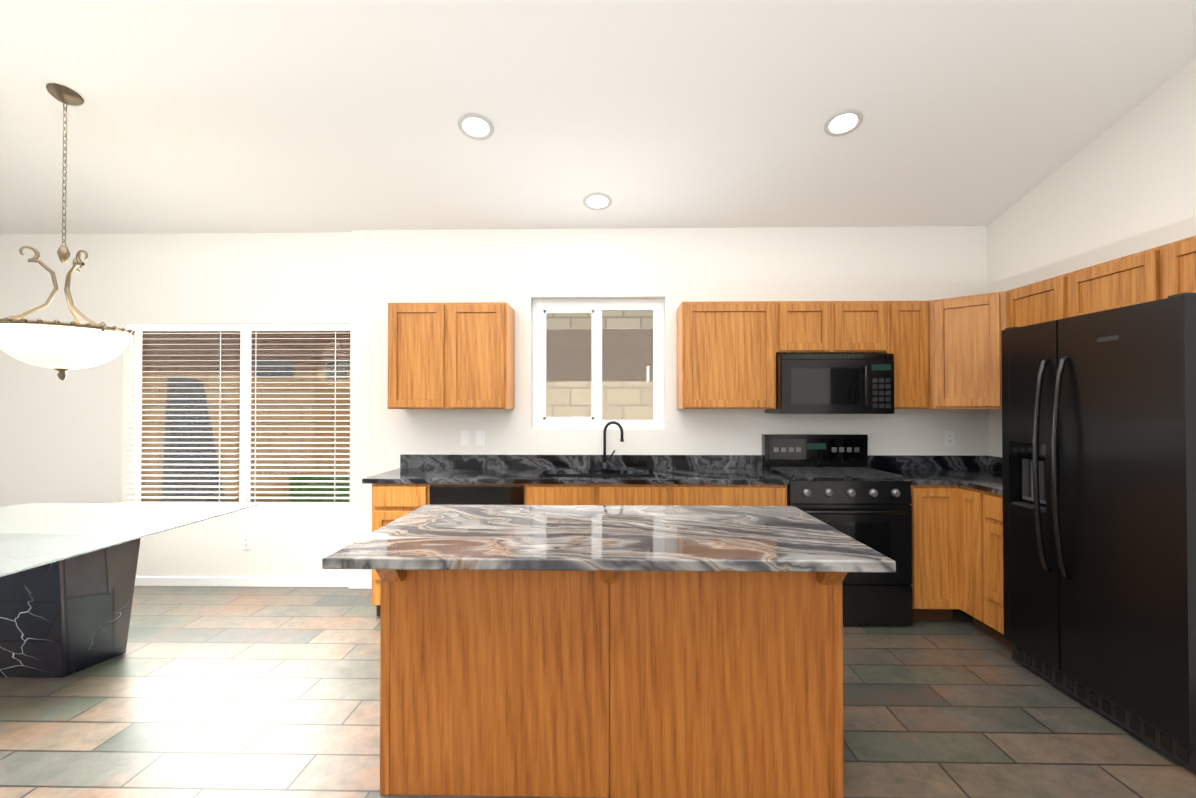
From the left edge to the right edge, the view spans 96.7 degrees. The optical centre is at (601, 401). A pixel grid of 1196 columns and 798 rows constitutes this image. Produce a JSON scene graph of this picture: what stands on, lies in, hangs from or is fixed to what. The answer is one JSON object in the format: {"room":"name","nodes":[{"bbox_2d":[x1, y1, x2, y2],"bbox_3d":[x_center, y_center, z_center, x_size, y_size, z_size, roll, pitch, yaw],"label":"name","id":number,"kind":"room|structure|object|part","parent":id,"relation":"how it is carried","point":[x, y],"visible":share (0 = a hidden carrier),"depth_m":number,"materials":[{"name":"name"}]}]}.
{"room":"kitchen","nodes":[
{"label":"kitchen","id":0,"kind":"room"},
{"bbox_2d":[0,226,988,579],"bbox_3d":[-1.348,0.030,4.147,8.785,2.790,0.180,0,-1,1],"label":"wall","id":1,"kind":"structure","parent":0,"point":[517,270],"depth_m":4.07,"materials":[{"name":"white paint"}]},
{"bbox_2d":[132,330,349,505],"bbox_3d":[-2.830,0.119,4.225,1.787,1.445,0.060,0,-1,1],"label":"window","id":2,"kind":"structure","parent":1,"relation":"in","point":[198,347],"depth_m":4.24,"materials":[{"name":"white plastic"}]},
{"bbox_2d":[125,324,349,508],"bbox_3d":[-2.832,0.117,4.155,1.771,1.438,0.072,0,-1,1],"label":"window blinds","id":3,"kind":"object","parent":2,"relation":"attached to","point":[202,327],"visible":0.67,"depth_m":4.15,"materials":[{"name":"white plastic"}]},
{"bbox_2d":[241,535,250,549],"bbox_3d":[-2.741,1.085,4.099,0.070,0.114,0.008,0,-1,1],"label":"outlet","id":4,"kind":"object","parent":1,"relation":"attached to","point":[246,543],"visible":1,"depth_m":4.10,"materials":[{"name":"white plastic"}]},
{"bbox_2d":[135,577,371,588],"bbox_3d":[-1.413,1.349,0.809,8.484,0.085,6.530,0,-1,1],"label":"baseboard","id":5,"kind":"structure","parent":1,"relation":"attached to","point":[259,582],"depth_m":4.09,"materials":[{"name":"white wood"}]},
{"bbox_2d":[388,302,514,408],"bbox_3d":[-1.088,-0.321,3.892,0.845,0.753,0.323,0,-1,1],"label":"upper cabinet","id":6,"kind":"object","parent":1,"relation":"attached to","point":[459,355],"visible":1,"depth_m":3.74,"materials":[{"name":"brown wood"}]},
{"bbox_2d":[461,430,469,444],"bbox_3d":[-1.037,0.278,4.042,0.070,0.114,0.012,0,-1,1],"label":"switch plate","id":7,"kind":"object","parent":1,"relation":"attached to","point":[465,437],"visible":1,"depth_m":4.04,"materials":[{"name":"white plastic"}]},
{"bbox_2d":[476,430,484,444],"bbox_3d":[-0.919,0.278,4.040,0.070,0.114,0.012,0,-1,1],"label":"switch plate","id":8,"kind":"object","parent":1,"relation":"attached to","point":[480,437],"visible":1,"depth_m":4.04,"materials":[{"name":"white plastic"}]},
{"bbox_2d":[532,299,663,428],"bbox_3d":[-0.026,-0.290,4.145,1.024,1.009,0.050,0,-1,1],"label":"window","id":9,"kind":"structure","parent":1,"relation":"in","point":[597,363],"depth_m":4.15,"materials":[{"name":"white plastic"}]},
{"bbox_2d":[677,301,780,408],"bbox_3d":[0.892,-0.321,3.854,0.656,0.754,0.323,0,-1,1],"label":"upper cabinet","id":10,"kind":"object","parent":1,"relation":"attached to","point":[727,351],"depth_m":3.70,"materials":[{"name":"brown wood"}]},
{"bbox_2d":[781,301,844,353],"bbox_3d":[1.449,-0.519,3.845,0.458,0.359,0.323,0,-1,1],"label":"upper cabinet","id":11,"kind":"object","parent":1,"relation":"attached to","point":[807,327],"depth_m":3.69,"materials":[{"name":"brown wood"}]},
{"bbox_2d":[765,354,893,413],"bbox_3d":[1.603,-0.118,3.778,0.758,0.410,0.441,0,-1,1],"label":"microwave","id":12,"kind":"object","parent":11,"relation":"attached to","point":[834,383],"visible":0.98,"depth_m":3.59,"materials":[{"name":"black metal"}]},
{"bbox_2d":[845,301,888,353],"bbox_3d":[1.760,-0.519,3.839,0.459,0.359,0.323,0,-1,1],"label":"upper cabinet","id":13,"kind":"object","parent":1,"relation":"attached to","point":[866,322],"depth_m":3.69,"materials":[{"name":"brown wood"}]},
{"bbox_2d":[889,301,924,408],"bbox_3d":[2.164,-0.322,3.801,0.349,0.754,0.379,0,-1,1],"label":"upper cabinet","id":14,"kind":"object","parent":1,"relation":"attached to","point":[906,318],"depth_m":3.68,"materials":[{"name":"brown wood"}]},
{"bbox_2d":[945,431,954,445],"bbox_3d":[2.602,0.278,3.974,0.070,0.114,0.008,0,-1,1],"label":"outlet","id":15,"kind":"object","parent":1,"relation":"attached to","point":[949,438],"visible":1,"depth_m":3.97,"materials":[{"name":"white plastic"}]},
{"bbox_2d":[925,292,1001,408],"bbox_3d":[2.542,-0.323,3.643,0.685,0.754,0.681,0,-1,1],"label":"upper cabinet","id":16,"kind":"object","parent":1,"relation":"attached to","point":[947,352],"depth_m":3.53,"materials":[{"name":"brown wood"}]},
{"bbox_2d":[0,586,1195,797],"bbox_3d":[-1.412,1.451,0.808,9.085,0.120,7.130,0,-1,1],"label":"floor","id":17,"kind":"structure","parent":0,"point":[226,692],"depth_m":2.37,"materials":[{"name":"tile"}]},
{"bbox_2d":[0,538,140,677],"bbox_3d":[-2.992,1.038,2.654,1.430,0.745,0.687,0,-1,1],"label":"table base","id":18,"kind":"object","parent":17,"relation":"on","point":[65,617],"visible":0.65,"depth_m":2.58,"materials":[{"name":"stone"}]},
{"bbox_2d":[0,503,257,576],"bbox_3d":[-2.991,0.655,2.337,1.508,0.012,2.210,0,-1,1],"label":"tabletop","id":19,"kind":"object","parent":18,"relation":"on","point":[33,535],"visible":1,"depth_m":2.80,"materials":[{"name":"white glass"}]},
{"bbox_2d":[371,484,786,615],"bbox_3d":[-0.145,0.977,3.701,2.673,0.886,0.640,0,-1,1],"label":"base cabinet","id":20,"kind":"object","parent":17,"relation":"on","point":[390,502],"depth_m":3.40,"materials":[{"name":"brown wood"}]},
{"bbox_2d":[362,454,788,484],"bbox_3d":[-0.170,0.566,3.708,2.727,0.330,0.638,0,-1,1],"label":"countertop","id":21,"kind":"structure","parent":20,"relation":"on","point":[414,468],"depth_m":3.90,"materials":[{"name":"stone"}]},
{"bbox_2d":[601,421,623,468],"bbox_3d":[0.082,0.324,3.922,0.184,0.356,0.051,0,-1,27],"label":"faucet","id":22,"kind":"object","parent":21,"relation":"on","point":[604,463],"visible":1,"depth_m":3.94,"materials":[{"name":"black"}]},
{"bbox_2d":[375,569,847,797],"bbox_3d":[0.033,0.963,2.133,1.638,0.883,0.716,0,-1,1],"label":"kitchen island","id":23,"kind":"object","parent":17,"relation":"on","point":[646,684],"visible":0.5,"depth_m":1.88,"materials":[{"name":"brown wood"}]},
{"bbox_2d":[322,505,895,571],"bbox_3d":[0.022,0.502,2.059,1.745,0.036,0.893,0,-1,1],"label":"island countertop","id":24,"kind":"structure","parent":23,"relation":"on","point":[629,538],"depth_m":1.83,"materials":[{"name":"stone"}]},
{"bbox_2d":[762,434,912,624],"bbox_3d":[1.576,0.831,3.632,0.754,1.178,0.714,0,-1,1],"label":"range","id":25,"kind":"object","parent":17,"relation":"on","point":[836,482],"visible":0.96,"depth_m":3.34,"materials":[{"name":"black metal"}]},
{"bbox_2d":[910,485,954,620],"bbox_3d":[2.098,0.976,3.655,0.277,0.886,0.646,0,-1,1],"label":"base cabinet","id":26,"kind":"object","parent":17,"relation":"on","point":[933,506],"depth_m":3.36,"materials":[{"name":"brown wood"}]},
{"bbox_2d":[868,455,917,484],"bbox_3d":[1.959,0.465,3.668,0.002,0.130,0.638,0,-1,1],"label":"countertop","id":27,"kind":"structure","parent":26,"relation":"on","point":[899,466],"depth_m":3.96,"materials":[{"name":"stone"}]},
{"bbox_2d":[955,485,1011,648],"bbox_3d":[2.556,0.974,3.436,0.646,0.886,1.066,0,-1,1],"label":"base cabinet","id":28,"kind":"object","parent":17,"relation":"on","point":[957,546],"depth_m":3.16,"materials":[{"name":"brown wood"}]},
{"bbox_2d":[894,455,1002,494],"bbox_3d":[2.546,0.463,3.441,0.668,0.130,1.068,0,-1,1],"label":"countertop","id":29,"kind":"structure","parent":28,"relation":"on","point":[981,472],"depth_m":3.83,"materials":[{"name":"stone"}]},
{"bbox_2d":[1001,293,1195,772],"bbox_3d":[2.480,0.503,2.428,0.756,1.810,0.930,0,-1,1],"label":"fridge","id":30,"kind":"object","parent":17,"relation":"on","point":[1172,748],"depth_m":2.28,"materials":[{"name":"black metal"}]},
{"bbox_3d":[2.148,0.309,2.538,0.086,1.050,0.135,0,-1,1],"label":"fridge handle","id":31,"kind":"part","parent":30,"relation":"part of","materials":[{"name":"black metal"}]},
{"bbox_3d":[2.210,0.445,2.434,0.070,1.675,0.930,0,-1,1],"label":"fridge door","id":32,"kind":"part","parent":30,"relation":"part of","materials":[{"name":"black metal"}]},
{"bbox_2d":[0,0,1195,234],"bbox_3d":[-1.412,-2.136,0.845,9.085,1.724,7.130,0,-1,1],"label":"ceiling","id":33,"kind":"structure","parent":0,"point":[250,116],"depth_m":2.88,"materials":[{"name":"white paint"}]},
{"bbox_2d":[0,83,134,380],"bbox_3d":[-2.827,-0.872,2.795,0.576,1.526,0.570,0,-1,1],"label":"pendant light","id":34,"kind":"object","parent":33,"relation":"hanging from","point":[62,348],"visible":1,"depth_m":2.70,"materials":[{"name":"white glass"}]},
{"bbox_2d":[458,113,493,139],"bbox_3d":[-0.712,-1.559,3.019,0.202,0.055,0.199,0,-1,1],"label":"recessed light","id":35,"kind":"object","parent":33,"relation":"in","point":[475,126],"visible":1,"depth_m":3.01,"materials":[{"name":"white"}]},
{"bbox_2d":[583,192,611,209],"bbox_3d":[-0.029,-1.394,3.706,0.202,0.055,0.199,0,-1,1],"label":"recessed light","id":36,"kind":"object","parent":33,"relation":"in","point":[597,201],"visible":1,"depth_m":3.70,"materials":[{"name":"white"}]},
{"bbox_2d":[824,109,862,136],"bbox_3d":[1.353,-1.560,2.979,0.202,0.055,0.199,0,-1,1],"label":"recessed light","id":37,"kind":"object","parent":33,"relation":"in","point":[843,122],"visible":1,"depth_m":2.97,"materials":[{"name":"grey"}]},
{"bbox_2d":[987,59,1195,456],"bbox_3d":[2.906,-0.740,0.807,0.150,4.262,6.650,0,-1,1],"label":"wall","id":38,"kind":"structure","parent":0,"point":[1125,185],"depth_m":3.00,"materials":[{"name":"white paint"}]},
{"bbox_2d":[1001,274,1064,371],"bbox_3d":[2.685,-0.328,3.174,0.380,0.754,0.522,0,-1,1],"label":"upper cabinet","id":39,"kind":"object","parent":38,"relation":"attached to","point":[1042,301],"depth_m":3.15,"materials":[{"name":"brown wood"}]},
{"bbox_2d":[1065,253,1136,317],"bbox_3d":[2.703,-0.558,2.628,0.324,0.306,0.573,0,-1,1],"label":"upper cabinet","id":40,"kind":"object","parent":38,"relation":"attached to","point":[1112,284],"depth_m":2.71,"materials":[{"name":"brown wood"}]},
{"bbox_2d":[1137,236,1195,303],"bbox_3d":[2.694,-0.562,2.201,0.324,0.306,0.573,0,-1,1],"label":"upper cabinet","id":41,"kind":"object","parent":38,"relation":"attached to","point":[1163,271],"depth_m":2.39,"materials":[{"name":"brown wood"}]}
]}

